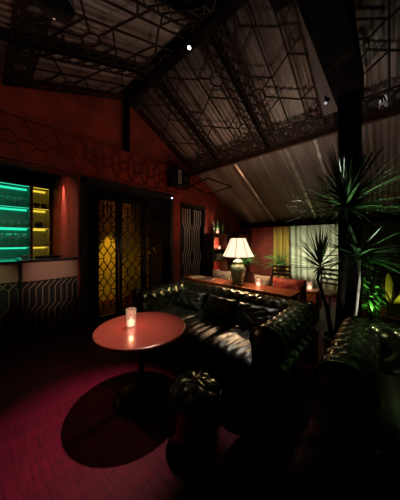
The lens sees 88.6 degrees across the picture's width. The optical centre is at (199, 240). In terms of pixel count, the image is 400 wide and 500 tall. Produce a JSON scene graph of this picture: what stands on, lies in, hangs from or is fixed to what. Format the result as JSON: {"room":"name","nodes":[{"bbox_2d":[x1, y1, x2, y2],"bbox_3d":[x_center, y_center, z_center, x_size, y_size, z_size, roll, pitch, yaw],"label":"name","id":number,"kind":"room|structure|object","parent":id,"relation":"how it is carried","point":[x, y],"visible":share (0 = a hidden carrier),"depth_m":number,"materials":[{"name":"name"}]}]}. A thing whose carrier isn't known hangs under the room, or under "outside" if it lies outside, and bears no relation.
{"room":"bar","nodes":[
{"label":"bar","id":0,"kind":"room"},
{"bbox_2d":[0,174,48,187],"bbox_3d":[-4.959,0.025,3.656,0.150,2.950,3.670,0,0,43],"label":"wall","id":1,"kind":"structure","parent":0,"point":[6,178],"depth_m":4.62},
{"bbox_2d":[0,163,57,181],"bbox_3d":[-4.224,-1.460,3.015,2.100,0.080,3.720,0,0,43],"label":"trim","id":2,"kind":"structure","parent":0,"point":[5,169],"depth_m":4.31,"materials":[{"name":"black paint"}]},
{"bbox_2d":[49,175,79,328],"bbox_3d":[-2.908,0.025,4.298,2.300,2.950,0.050,0,0,43],"label":"wall","id":3,"kind":"structure","parent":0,"point":[64,190],"depth_m":3.96,"materials":[{"name":"red paint"}]},
{"bbox_2d":[0,0,213,92],"bbox_3d":[-0.420,-2.096,0.060,7.101,1.749,4.521,0,0,43],"label":"ceiling","id":4,"kind":"structure","parent":0,"point":[98,10],"depth_m":2.64,"materials":[{"name":"wood"}]},
{"bbox_2d":[33,0,74,22],"bbox_3d":[-1.248,-2.170,1.745,0.316,0.302,0.316,0,0,43],"label":"dome pendant","id":5,"kind":"object","parent":4,"relation":"hanging from","point":[63,11],"visible":1,"depth_m":1.86,"materials":[{"name":"black metal"}]},
{"bbox_2d":[0,26,150,75],"bbox_3d":[-2.317,-2.001,1.839,0.050,1.792,4.506,0,0,43],"label":"trim","id":6,"kind":"structure","parent":4,"relation":"attached to","point":[4,32],"depth_m":2.54,"materials":[{"name":"black wood"}]},
{"bbox_2d":[2,42,147,100],"bbox_3d":[-1.777,-2.470,3.128,0.919,0.677,1.752,0,0,43],"label":"screen","id":7,"kind":"object","parent":6,"relation":"attached to","point":[20,60],"visible":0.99,"depth_m":2.86,"materials":[{"name":"black metal"}]},
{"bbox_2d":[9,0,200,73],"bbox_3d":[-0.985,-2.470,2.400,1.169,0.677,1.752,0,0,43],"label":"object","id":8,"kind":"object","parent":4,"relation":"attached to","point":[32,22],"visible":0.94,"depth_m":2.34,"materials":[{"name":"black wood"}]},
{"bbox_2d":[158,0,203,25],"bbox_3d":[-1.434,-2.001,1.026,0.050,1.792,4.506,0,0,43],"label":"trim","id":9,"kind":"structure","parent":4,"relation":"attached to","point":[187,14],"depth_m":2.46,"materials":[{"name":"black wood"}]},
{"bbox_2d":[162,0,211,11],"bbox_3d":[-0.131,-2.522,1.778,0.750,0.248,0.750,0,0,43],"label":"dome pendant","id":10,"kind":"object","parent":4,"relation":"hanging from","point":[182,5],"visible":1,"depth_m":2.11,"materials":[{"name":"black metal"}]},
{"bbox_2d":[187,22,191,49],"bbox_3d":[-0.133,-2.661,2.664,0.058,0.338,0.075,0,0,43],"label":"ceiling spotlight","id":11,"kind":"object","parent":4,"relation":"attached to","point":[189,46],"visible":1,"depth_m":2.65,"materials":[{"name":"black metal"}]},
{"bbox_2d":[0,75,243,281],"bbox_3d":[-1.557,-0.725,4.216,0.200,4.450,9.100,0,0,43],"label":"wall","id":12,"kind":"structure","parent":0,"point":[98,119],"depth_m":3.69,"materials":[{"name":"red paint"}]},
{"bbox_2d":[0,108,177,194],"bbox_3d":[-1.901,-1.470,3.650,0.024,0.650,4.015,0,0,43],"label":"relief panel","id":13,"kind":"object","parent":12,"relation":"attached to","point":[1,109],"visible":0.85,"depth_m":3.48,"materials":[{"name":"red wood"}]},
{"bbox_2d":[80,176,172,328],"bbox_3d":[-1.420,0.190,4.328,0.210,2.620,2.050,0,0,43],"label":"door frame","id":14,"kind":"structure","parent":12,"relation":"in","point":[84,181],"depth_m":3.57,"materials":[{"name":"black paint"}]},
{"bbox_2d":[87,185,167,324],"bbox_3d":[-1.383,0.250,4.295,0.090,2.500,1.850,0,0,43],"label":"door","id":15,"kind":"structure","parent":14,"relation":"attached to","point":[94,193],"depth_m":4.08,"materials":[{"name":"black wood"}]},
{"bbox_2d":[123,102,129,151],"bbox_3d":[-1.470,-2.275,4.096,0.089,0.950,0.100,0,0,43],"label":"post","id":16,"kind":"object","parent":12,"relation":"attached to","point":[126,107],"depth_m":4.07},
{"bbox_2d":[167,166,189,189],"bbox_3d":[-0.508,-1.505,4.964,0.311,0.430,0.500,0,0,43],"label":"wall speaker","id":17,"kind":"object","parent":12,"relation":"attached to","point":[178,178],"visible":1,"depth_m":4.83,"materials":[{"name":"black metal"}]},
{"bbox_2d":[178,169,181,183],"bbox_3d":[-0.471,-1.505,4.801,0.006,0.330,0.110,0,0,43],"label":"grille","id":18,"kind":"object","parent":17,"relation":"attached to","point":[179,170],"depth_m":4.80,"materials":[{"name":"grey metal"}]},
{"bbox_2d":[122,0,247,104],"bbox_3d":[1.110,-2.830,1.724,7.100,0.200,0.120,0,0,43],"label":"trim","id":19,"kind":"structure","parent":12,"relation":"attached to","point":[229,7],"depth_m":2.92,"materials":[{"name":"black wood"}]},
{"bbox_2d":[180,202,204,279],"bbox_3d":[-0.228,0.260,5.610,0.170,2.480,0.950,0,0,43],"label":"door frame","id":20,"kind":"structure","parent":12,"relation":"in","point":[182,205],"depth_m":5.64,"materials":[{"name":"black paint"}]},
{"bbox_2d":[183,207,201,275],"bbox_3d":[-0.219,0.295,5.605,0.030,2.370,0.815,0,0,43],"label":"gate","id":21,"kind":"object","parent":20,"relation":"attached to","point":[192,209],"visible":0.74,"depth_m":5.60,"materials":[{"name":"black wood"}]},
{"bbox_2d":[188,0,226,21],"bbox_3d":[-0.120,-2.470,1.605,1.119,0.677,1.752,0,0,43],"label":"screen","id":22,"kind":"object","parent":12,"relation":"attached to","point":[212,10],"visible":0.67,"depth_m":2.46,"materials":[{"name":"black metal"}]},
{"bbox_2d":[158,36,265,162],"bbox_3d":[0.287,-2.317,3.784,1.169,0.969,1.832,0,0,43],"label":"screen","id":23,"kind":"object","parent":12,"relation":"attached to","point":[208,54],"visible":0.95,"depth_m":3.70,"materials":[{"name":"black metal"}]},
{"bbox_2d":[212,0,334,147],"bbox_3d":[1.152,-2.317,2.989,1.119,0.969,1.832,0,0,43],"label":"screen","id":24,"kind":"object","parent":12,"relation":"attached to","point":[298,24],"visible":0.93,"depth_m":3.04,"materials":[{"name":"black metal"}]},
{"bbox_2d":[269,0,293,13],"bbox_3d":[0.951,-2.615,1.869,0.630,0.430,0.240,0,0,43],"label":"trim","id":25,"kind":"structure","parent":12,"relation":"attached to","point":[277,5],"depth_m":2.08,"materials":[{"name":"brown wood"}]},
{"bbox_2d":[191,106,399,175],"bbox_3d":[2.396,-1.794,3.122,7.100,0.100,0.070,0,0,43],"label":"trim","id":26,"kind":"structure","parent":12,"relation":"attached to","point":[389,113],"depth_m":3.67,"materials":[{"name":"brown wood"}]},
{"bbox_2d":[296,2,337,115],"bbox_3d":[1.459,-2.226,2.503,0.180,0.738,1.359,0,0,43],"label":"trim board","id":27,"kind":"object","parent":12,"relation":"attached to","point":[323,88],"visible":0.44,"depth_m":2.66,"materials":[{"name":"wood"}]},
{"bbox_2d":[337,0,399,117],"bbox_3d":[2.017,-2.317,2.194,1.169,0.969,1.832,0,0,43],"label":"screen","id":28,"kind":"object","parent":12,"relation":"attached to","point":[389,50],"visible":0.43,"depth_m":2.49,"materials":[{"name":"black wood"}]},
{"bbox_2d":[99,200,148,301],"bbox_3d":[-2.304,0.150,5.325,0.100,2.700,2.280,0,0,43],"label":"wall","id":29,"kind":"structure","parent":0,"point":[131,227],"depth_m":5.52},
{"bbox_2d":[149,207,160,286],"bbox_3d":[-1.881,0.140,4.935,1.250,2.720,2.280,0,0,43],"label":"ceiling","id":30,"kind":"structure","parent":0,"point":[153,228],"depth_m":5.89,"materials":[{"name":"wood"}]},
{"bbox_2d":[183,208,199,275],"bbox_3d":[-0.421,0.200,5.821,0.200,2.600,1.200,0,0,43],"label":"wall","id":31,"kind":"structure","parent":0,"point":[198,229],"depth_m":5.84,"materials":[{"name":"black paint"}]},
{"bbox_2d":[0,295,399,499],"bbox_3d":[0.622,1.550,2.892,9.800,0.100,10.500,0,0,43],"label":"floor","id":32,"kind":"structure","parent":0,"point":[63,436],"depth_m":1.55,"materials":[{"name":"red carpet"}]},
{"bbox_2d":[0,259,18,347],"bbox_3d":[-3.660,0.897,2.357,0.620,1.205,2.317,0,0,43],"label":"bar counter","id":33,"kind":"object","parent":32,"relation":"on","point":[9,268],"depth_m":2.95,"materials":[{"name":"black wood"}]},
{"bbox_2d":[0,283,18,341],"bbox_3d":[-3.457,1.026,2.170,0.018,0.829,2.317,0,0,43],"label":"grille","id":34,"kind":"object","parent":33,"relation":"attached to","point":[9,292],"depth_m":2.95,"materials":[{"name":"gold metal"}]},
{"bbox_2d":[0,259,18,264],"bbox_3d":[-3.660,0.312,2.357,0.620,0.035,2.315,0,0,43],"label":"countertop","id":35,"kind":"structure","parent":33,"relation":"on","point":[2,261],"depth_m":2.96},
{"bbox_2d":[0,181,30,258],"bbox_3d":[-4.379,0.150,3.881,0.380,2.700,1.785,0,0,43],"label":"bar shelf","id":36,"kind":"object","parent":32,"relation":"on","point":[14,212],"visible":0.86,"depth_m":4.43,"materials":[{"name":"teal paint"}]},
{"bbox_2d":[0,233,3,245],"bbox_3d":[-4.009,-0.026,4.121,0.110,0.270,0.110,0,0,43],"label":"stemmed glass","id":37,"kind":"object","parent":36,"relation":"on","point":[1,234],"visible":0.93,"depth_m":4.11,"materials":[{"name":"glass"}]},
{"bbox_2d":[0,195,5,203],"bbox_3d":[-4.011,-0.826,4.177,0.090,0.190,0.090,0,0,43],"label":"stemmed glass","id":38,"kind":"object","parent":36,"relation":"on","point":[2,197],"visible":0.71,"depth_m":4.15,"materials":[{"name":"clear glass"}]},
{"bbox_2d":[5,233,11,245],"bbox_3d":[-3.953,-0.026,4.240,0.110,0.270,0.110,0,0,43],"label":"stemmed glass","id":39,"kind":"object","parent":36,"relation":"on","point":[8,236],"visible":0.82,"depth_m":4.21,"materials":[{"name":"glass"}]},
{"bbox_2d":[14,233,20,245],"bbox_3d":[-3.839,-0.026,4.305,0.110,0.270,0.110,0,0,43],"label":"stemmed glass","id":40,"kind":"object","parent":36,"relation":"on","point":[17,236],"visible":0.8,"depth_m":4.27,"materials":[{"name":"glass"}]},
{"bbox_2d":[21,233,27,245],"bbox_3d":[-3.784,-0.026,4.424,0.110,0.270,0.110,0,0,43],"label":"stemmed glass","id":41,"kind":"object","parent":36,"relation":"on","point":[24,236],"visible":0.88,"depth_m":4.39,"materials":[{"name":"clear glass"}]},
{"bbox_2d":[31,185,49,255],"bbox_3d":[-3.655,0.150,4.668,0.380,2.700,0.325,0,0,43],"label":"bar shelf","id":42,"kind":"object","parent":32,"relation":"on","point":[40,236],"visible":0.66,"depth_m":4.75,"materials":[{"name":"black paint"}]},
{"bbox_2d":[35,220,43,226],"bbox_3d":[-3.615,-0.385,4.608,0.160,0.167,0.160,0,0,-7],"label":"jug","id":43,"kind":"object","parent":42,"relation":"on","point":[38,223],"visible":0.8,"depth_m":4.56,"materials":[{"name":"glass"}]},
{"bbox_2d":[15,256,77,344],"bbox_3d":[-2.547,0.887,3.420,0.620,1.225,0.746,0,0,43],"label":"bar counter","id":44,"kind":"object","parent":32,"relation":"on","point":[48,286],"depth_m":3.20,"materials":[{"name":"black wood"}]},
{"bbox_2d":[18,255,30,258],"bbox_3d":[-2.716,0.246,3.177,0.170,0.055,0.170,0,0,43],"label":"glass dish","id":45,"kind":"object","parent":44,"relation":"on","point":[21,256],"visible":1,"depth_m":3.13,"materials":[{"name":"clear glass"}]},
{"bbox_2d":[15,256,77,262],"bbox_3d":[-2.548,0.292,3.420,0.620,0.035,0.745,0,0,43],"label":"countertop","id":46,"kind":"structure","parent":44,"relation":"on","point":[31,259],"depth_m":3.22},
{"bbox_2d":[31,254,63,257],"bbox_3d":[-2.610,0.257,3.514,0.280,0.035,0.479,0,0,43],"label":"serving tray","id":47,"kind":"object","parent":44,"relation":"on","point":[44,256],"visible":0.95,"depth_m":3.48,"materials":[{"name":"black metal"}]},
{"bbox_2d":[22,277,77,339],"bbox_3d":[-2.337,1.026,3.241,0.018,0.829,0.725,0,0,43],"label":"grille","id":48,"kind":"object","parent":44,"relation":"attached to","point":[49,305],"depth_m":3.21,"materials":[{"name":"gold metal"}]},
{"bbox_2d":[92,312,184,417],"bbox_3d":[-0.568,1.165,1.990,0.850,0.670,0.850,0,0,43],"label":"round table","id":49,"kind":"object","parent":32,"relation":"on","point":[142,396],"visible":0.98,"depth_m":1.90,"materials":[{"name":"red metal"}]},
{"bbox_2d":[126,307,135,327],"bbox_3d":[-0.667,0.743,1.986,0.097,0.172,0.097,0,0,43],"label":"glass","id":50,"kind":"object","parent":49,"relation":"on","point":[131,323],"visible":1,"depth_m":1.96,"materials":[{"name":"glass"}]},
{"bbox_2d":[129,317,132,326],"bbox_3d":[-0.667,0.773,1.986,0.071,0.083,0.070,0,0,43],"label":"candle","id":51,"kind":"object","parent":50,"relation":"on","point":[131,320],"depth_m":1.96,"materials":[{"name":"white wax"}]},
{"bbox_2d":[169,370,220,460],"bbox_3d":[-0.038,1.279,1.584,0.400,0.438,0.400,0,0,43],"label":"stool","id":52,"kind":"object","parent":32,"relation":"on","point":[194,396],"visible":1,"depth_m":1.43,"materials":[{"name":"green leather"}]},
{"bbox_2d":[132,279,318,429],"bbox_3d":[0.178,1.098,2.727,2.301,0.804,1.117,0,0,43],"label":"sofa","id":53,"kind":"object","parent":32,"relation":"on","point":[270,365],"visible":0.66,"depth_m":2.01,"materials":[{"name":"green leather"}]},
{"bbox_2d":[154,305,203,320],"bbox_3d":[-0.339,1.131,3.004,0.560,0.229,0.823,0,0,43],"label":"seat cushion","id":54,"kind":"object","parent":53,"relation":"on","point":[183,312],"depth_m":3.02,"materials":[{"name":"leather"}]},
{"bbox_2d":[175,288,205,310],"bbox_3d":[-0.155,0.885,3.148,0.500,0.239,0.201,0,0,39],"label":"cushion","id":55,"kind":"object","parent":53,"relation":"on","point":[187,298],"visible":1,"depth_m":3.08,"materials":[{"name":"leather"}]},
{"bbox_2d":[172,312,236,355],"bbox_3d":[0.079,1.130,2.620,0.560,0.230,0.823,0,0,43],"label":"seat cushion","id":56,"kind":"object","parent":53,"relation":"on","point":[201,327],"depth_m":2.39,"materials":[{"name":"leather"}]},
{"bbox_2d":[202,294,236,321],"bbox_3d":[0.257,0.885,2.770,0.201,0.239,0.500,0,0,-44],"label":"cushion","id":57,"kind":"object","parent":53,"relation":"on","point":[217,306],"visible":1,"depth_m":2.70,"materials":[{"name":"leather"}]},
{"bbox_2d":[202,324,252,380],"bbox_3d":[0.497,1.130,2.235,0.560,0.230,0.823,0,0,43],"label":"seat cushion","id":58,"kind":"object","parent":53,"relation":"on","point":[228,349],"depth_m":2.00,"materials":[{"name":"leather"}]},
{"bbox_2d":[233,302,278,327],"bbox_3d":[0.646,0.885,2.412,0.500,0.239,0.201,0,0,38],"label":"cushion","id":59,"kind":"object","parent":53,"relation":"on","point":[249,315],"visible":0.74,"depth_m":2.38,"materials":[{"name":"leather"}]},
{"bbox_2d":[205,233,248,282],"bbox_3d":[0.937,0.637,6.556,0.295,1.725,1.980,0,0,43],"label":"bookcase","id":60,"kind":"object","parent":32,"relation":"on","point":[223,264],"visible":0.47,"depth_m":6.23,"materials":[{"name":"brown wood"}]},
{"bbox_2d":[214,237,218,248],"bbox_3d":[0.472,0.054,6.168,0.028,0.360,0.300,0,0,43],"label":"framed print","id":61,"kind":"object","parent":60,"relation":"on","point":[216,239],"visible":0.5,"depth_m":6.17},
{"bbox_2d":[180,274,300,300],"bbox_3d":[0.552,1.127,3.717,2.280,0.745,0.420,0,0,43],"label":"console table","id":62,"kind":"object","parent":32,"relation":"on","point":[287,294],"visible":0.49,"depth_m":3.33,"materials":[{"name":"red wood"}]},
{"bbox_2d":[188,275,203,277],"bbox_3d":[-0.073,0.748,4.279,0.294,0.013,0.224,0,0,-24],"label":"magazine","id":63,"kind":"object","parent":62,"relation":"on","point":[197,276],"visible":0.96,"depth_m":4.28,"materials":[{"name":"paper"}]},
{"bbox_2d":[200,277,215,280],"bbox_3d":[0.156,0.748,4.041,0.224,0.013,0.294,0,0,25],"label":"magazine","id":64,"kind":"object","parent":62,"relation":"on","point":[204,278],"visible":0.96,"depth_m":4.05,"materials":[{"name":"paper"}]},
{"bbox_2d":[223,238,253,285],"bbox_3d":[0.664,0.353,3.574,0.515,0.802,0.515,0,0,43],"label":"table lamp","id":65,"kind":"object","parent":62,"relation":"on","point":[237,247],"visible":1,"depth_m":3.46,"materials":[{"name":"white fabric"}]},
{"bbox_2d":[230,259,245,282],"bbox_3d":[0.664,0.513,3.574,0.264,0.389,0.264,0,0,43],"label":"lamp base","id":66,"kind":"object","parent":65,"relation":"on","point":[238,270],"depth_m":3.48,"materials":[{"name":"green ceramic"}]},
{"bbox_2d":[256,278,260,286],"bbox_3d":[0.975,0.694,3.424,0.088,0.121,0.088,0,0,43],"label":"glass","id":67,"kind":"object","parent":62,"relation":"on","point":[258,284],"visible":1,"depth_m":3.40,"materials":[{"name":"glass"}]},
{"bbox_2d":[271,264,290,286],"bbox_3d":[1.851,1.039,4.783,0.440,0.922,0.488,0,0,31],"label":"chair","id":68,"kind":"object","parent":32,"relation":"on","point":[289,270],"visible":0.23,"depth_m":4.95,"materials":[{"name":"brown wood"}]},
{"bbox_2d":[297,294,312,303],"bbox_3d":[1.066,1.160,4.114,2.000,0.680,0.700,0,0,43],"label":"bench","id":69,"kind":"object","parent":32,"relation":"on","point":[299,297],"visible":0.14,"depth_m":3.20,"materials":[{"name":"brown wood"}]},
{"bbox_2d":[212,269,231,279],"bbox_3d":[0.487,0.852,4.456,0.503,0.446,0.209,0,0,38],"label":"cushion","id":70,"kind":"object","parent":69,"relation":"on","point":[216,273],"visible":0.47,"depth_m":4.36,"materials":[{"name":"fabric"}]},
{"bbox_2d":[254,274,271,285],"bbox_3d":[1.188,0.852,3.811,0.208,0.446,0.340,0,0,-42],"label":"cushion","id":71,"kind":"object","parent":69,"relation":"on","point":[265,280],"visible":0.28,"depth_m":3.71,"materials":[{"name":"grey fabric"}]},
{"bbox_2d":[273,277,306,301],"bbox_3d":[1.528,0.852,3.498,0.540,0.446,0.208,0,0,36],"label":"cushion","id":72,"kind":"object","parent":69,"relation":"on","point":[300,285],"visible":0.48,"depth_m":3.39,"materials":[{"name":"red fabric"}]},
{"bbox_2d":[306,287,319,319],"bbox_3d":[2.087,1.210,3.895,0.300,0.580,0.300,0,0,43],"label":"side table","id":73,"kind":"object","parent":32,"relation":"on","point":[313,295],"visible":0.32,"depth_m":3.80,"materials":[{"name":"red wood"}]},
{"bbox_2d":[307,282,312,289],"bbox_3d":[2.074,0.850,3.880,0.101,0.138,0.101,0,0,43],"label":"glass","id":74,"kind":"object","parent":73,"relation":"on","point":[309,287],"visible":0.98,"depth_m":3.86,"materials":[{"name":"glass"}]},
{"bbox_2d":[316,268,337,315],"bbox_3d":[2.630,1.039,4.297,0.488,0.922,0.440,0,0,-30],"label":"chair","id":75,"kind":"object","parent":32,"relation":"on","point":[328,292],"visible":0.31,"depth_m":4.32,"materials":[{"name":"brown wood"}]},
{"bbox_2d":[282,133,399,354],"bbox_3d":[1.653,0.162,2.358,1.486,2.677,1.424,0,0,43],"label":"yucca","id":76,"kind":"object","parent":32,"relation":"on","point":[346,186],"visible":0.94,"depth_m":2.30,"materials":[{"name":"green plant"}]},
{"bbox_2d":[321,330,333,354],"bbox_3d":[1.592,1.300,2.367,0.330,0.400,0.330,0,0,43],"label":"pot","id":77,"kind":"object","parent":76,"relation":"on","point":[327,336],"depth_m":2.40,"materials":[{"name":"black ceramic"}]},
{"bbox_2d":[338,90,361,318],"bbox_3d":[1.901,-0.341,2.599,0.220,3.682,0.220,0,0,43],"label":"trim","id":78,"kind":"structure","parent":32,"relation":"on","point":[349,106],"depth_m":2.51,"materials":[{"name":"black wood"}]},
{"bbox_2d":[296,0,363,107],"bbox_3d":[1.186,-1.960,1.837,0.280,0.320,2.310,0,0,43],"label":"ceiling beam","id":79,"kind":"structure","parent":78,"relation":"attached to","point":[331,26],"depth_m":1.88,"materials":[{"name":"black wood"}]},
{"bbox_2d":[323,95,329,104],"bbox_3d":[1.589,-1.763,2.573,0.084,0.114,0.050,0,0,-24],"label":"ceiling spotlight","id":80,"kind":"object","parent":79,"relation":"attached to","point":[327,99],"visible":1,"depth_m":2.56,"materials":[{"name":"black metal"}]},
{"bbox_2d":[311,316,399,499],"bbox_3d":[1.936,1.098,0.879,2.369,0.804,1.136,0,0,43],"label":"sofa","id":81,"kind":"object","parent":32,"relation":"on","point":[357,378],"visible":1,"depth_m":1.18,"materials":[{"name":"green leather"}]},
{"bbox_2d":[375,375,399,487],"bbox_3d":[1.511,1.129,1.072,0.878,0.232,0.843,0,0,43],"label":"seat cushion","id":82,"kind":"object","parent":81,"relation":"on","point":[387,421],"depth_m":1.12,"materials":[{"name":"leather"}]},
{"bbox_2d":[362,255,399,321],"bbox_3d":[2.970,0.868,3.590,0.819,1.266,0.833,0,0,43],"label":"shrub","id":83,"kind":"object","parent":32,"relation":"on","point":[371,311],"visible":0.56,"depth_m":3.48,"materials":[{"name":"green plant"}]},
{"bbox_2d":[380,304,399,325],"bbox_3d":[3.137,1.242,2.495,1.400,0.515,0.720,0,0,43],"label":"planter box","id":84,"kind":"object","parent":32,"relation":"on","point":[388,314],"visible":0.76,"depth_m":2.75,"materials":[{"name":"brown wood"}]},
{"bbox_2d":[381,273,399,308],"bbox_3d":[2.831,0.730,3.002,0.239,0.507,0.250,0,0,-30],"label":"plant","id":85,"kind":"object","parent":84,"relation":"on","point":[389,289],"visible":1,"depth_m":3.03,"materials":[{"name":"green plant"}]},
{"bbox_3d":[1.294,1.191,5.766,0.400,0.621,0.400,0,0,43],"label":"plant stand","id":86,"kind":"object","parent":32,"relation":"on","visible":0},
{"bbox_2d":[229,253,264,272],"bbox_3d":[1.230,0.524,5.868,1.101,0.711,0.925,0,0,-25],"label":"potted fern","id":87,"kind":"object","parent":86,"relation":"on","point":[246,261],"visible":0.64,"depth_m":5.67,"materials":[{"name":"green plant"}]},
{"bbox_3d":[2.201,1.181,5.584,0.400,0.641,0.400,0,0,43],"label":"plant stand","id":88,"kind":"object","parent":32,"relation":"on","visible":0},
{"bbox_2d":[265,250,296,272],"bbox_3d":[2.187,0.514,5.555,0.900,0.690,1.124,0,0,43],"label":"potted fern","id":89,"kind":"object","parent":88,"relation":"on","point":[279,262],"visible":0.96,"depth_m":5.51,"materials":[{"name":"green plant"}]},
{"bbox_2d":[276,264,285,272],"bbox_3d":[2.200,0.744,5.584,0.299,0.230,0.299,0,0,43],"label":"pot","id":90,"kind":"object","parent":89,"relation":"on","point":[280,268],"depth_m":5.48,"materials":[{"name":"ceramic"}]},
{"bbox_2d":[244,264,250,272],"bbox_3d":[1.294,0.769,5.766,0.286,0.220,0.286,0,0,43],"label":"pot","id":91,"kind":"object","parent":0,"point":[247,266],"depth_m":5.66,"materials":[{"name":"ceramic"}]},
{"bbox_2d":[135,0,399,223],"bbox_3d":[2.761,-1.676,3.520,7.101,2.589,4.882,0,0,43],"label":"ceiling","id":92,"kind":"structure","parent":0,"point":[272,176],"depth_m":3.58,"materials":[{"name":"metal"}]},
{"bbox_2d":[156,81,221,164],"bbox_3d":[-0.161,-2.352,4.183,0.050,1.084,1.946,0,0,43],"label":"trim","id":93,"kind":"structure","parent":92,"relation":"attached to","point":[157,82],"depth_m":4.05,"materials":[{"name":"black wood"}]},
{"bbox_2d":[130,82,217,171],"bbox_3d":[-0.504,-2.317,4.512,0.919,0.969,1.832,0,0,43],"label":"screen","id":94,"kind":"object","parent":93,"relation":"attached to","point":[190,163],"visible":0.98,"depth_m":4.49,"materials":[{"name":"black wood"}]},
{"bbox_2d":[190,178,231,193],"bbox_3d":[0.290,-1.619,5.355,1.030,0.703,0.454,0,0,-29],"label":"frame","id":95,"kind":"object","parent":92,"relation":"hanging from","point":[205,178],"visible":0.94,"depth_m":5.33,"materials":[{"name":"black metal"}]},
{"bbox_2d":[208,32,269,148],"bbox_3d":[0.722,-2.352,3.371,0.050,1.084,1.946,0,0,43],"label":"trim","id":96,"kind":"structure","parent":92,"relation":"attached to","point":[211,36],"depth_m":3.20,"materials":[{"name":"black wood"}]},
{"bbox_2d":[229,156,275,221],"bbox_3d":[1.527,-1.281,5.606,0.055,1.415,2.686,0,0,43],"label":"trim","id":97,"kind":"structure","parent":92,"relation":"attached to","point":[236,165],"depth_m":5.49,"materials":[{"name":"wood"}]},
{"bbox_2d":[333,112,337,127],"bbox_3d":[1.569,-2.352,2.592,0.050,1.084,1.946,0,0,43],"label":"trim","id":98,"kind":"structure","parent":92,"relation":"attached to","point":[335,116],"depth_m":3.17,"materials":[{"name":"black wood"}]},
{"bbox_2d":[379,93,387,108],"bbox_3d":[2.548,-2.015,2.845,0.100,0.310,0.135,0,0,43],"label":"ceiling spotlight","id":99,"kind":"object","parent":92,"relation":"attached to","point":[383,102],"visible":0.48,"depth_m":2.81,"materials":[{"name":"metal"}]},
{"bbox_2d":[244,221,399,305],"bbox_3d":[4.261,0.350,5.150,7.100,2.300,0.150,0,0,43],"label":"wall","id":100,"kind":"structure","parent":0,"point":[368,229],"depth_m":5.12,"materials":[{"name":"red paint"}]},
{"bbox_2d":[273,226,289,283],"bbox_3d":[2.540,0.475,6.412,0.500,1.850,0.121,0,0,43],"label":"drape","id":101,"kind":"object","parent":100,"relation":"hanging from","point":[281,234],"visible":0.55,"depth_m":6.40,"materials":[{"name":"yellow fabric"}]},
{"bbox_2d":[279,135,316,218],"bbox_3d":[2.396,-1.281,4.807,0.055,1.415,2.686,0,0,43],"label":"trim","id":102,"kind":"structure","parent":100,"relation":"attached to","point":[286,150],"depth_m":4.55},
{"bbox_2d":[289,224,329,264],"bbox_3d":[3.367,0.285,5.952,1.600,1.530,0.080,0,0,43],"label":"window","id":103,"kind":"structure","parent":100,"relation":"in","point":[328,224],"depth_m":6.44,"materials":[{"name":"brown wood"}]},
{"bbox_2d":[290,224,337,290],"bbox_3d":[3.295,0.475,5.800,1.440,1.850,0.137,0,0,43],"label":"sheer curtain","id":104,"kind":"object","parent":100,"relation":"hanging from","point":[305,274],"visible":0.43,"depth_m":5.95,"materials":[{"name":"white fabric"}]},
{"bbox_2d":[240,214,399,227],"bbox_3d":[4.128,-0.530,5.007,7.100,0.140,0.200,0,0,43],"label":"trim","id":105,"kind":"structure","parent":100,"relation":"attached to","point":[386,218],"depth_m":5.74,"materials":[{"name":"black wood"}]},
{"bbox_2d":[308,125,337,217],"bbox_3d":[2.771,-1.281,4.462,0.055,1.415,2.686,0,0,43],"label":"trim","id":106,"kind":"structure","parent":100,"relation":"attached to","point":[314,141],"depth_m":3.96,"materials":[{"name":"wood"}]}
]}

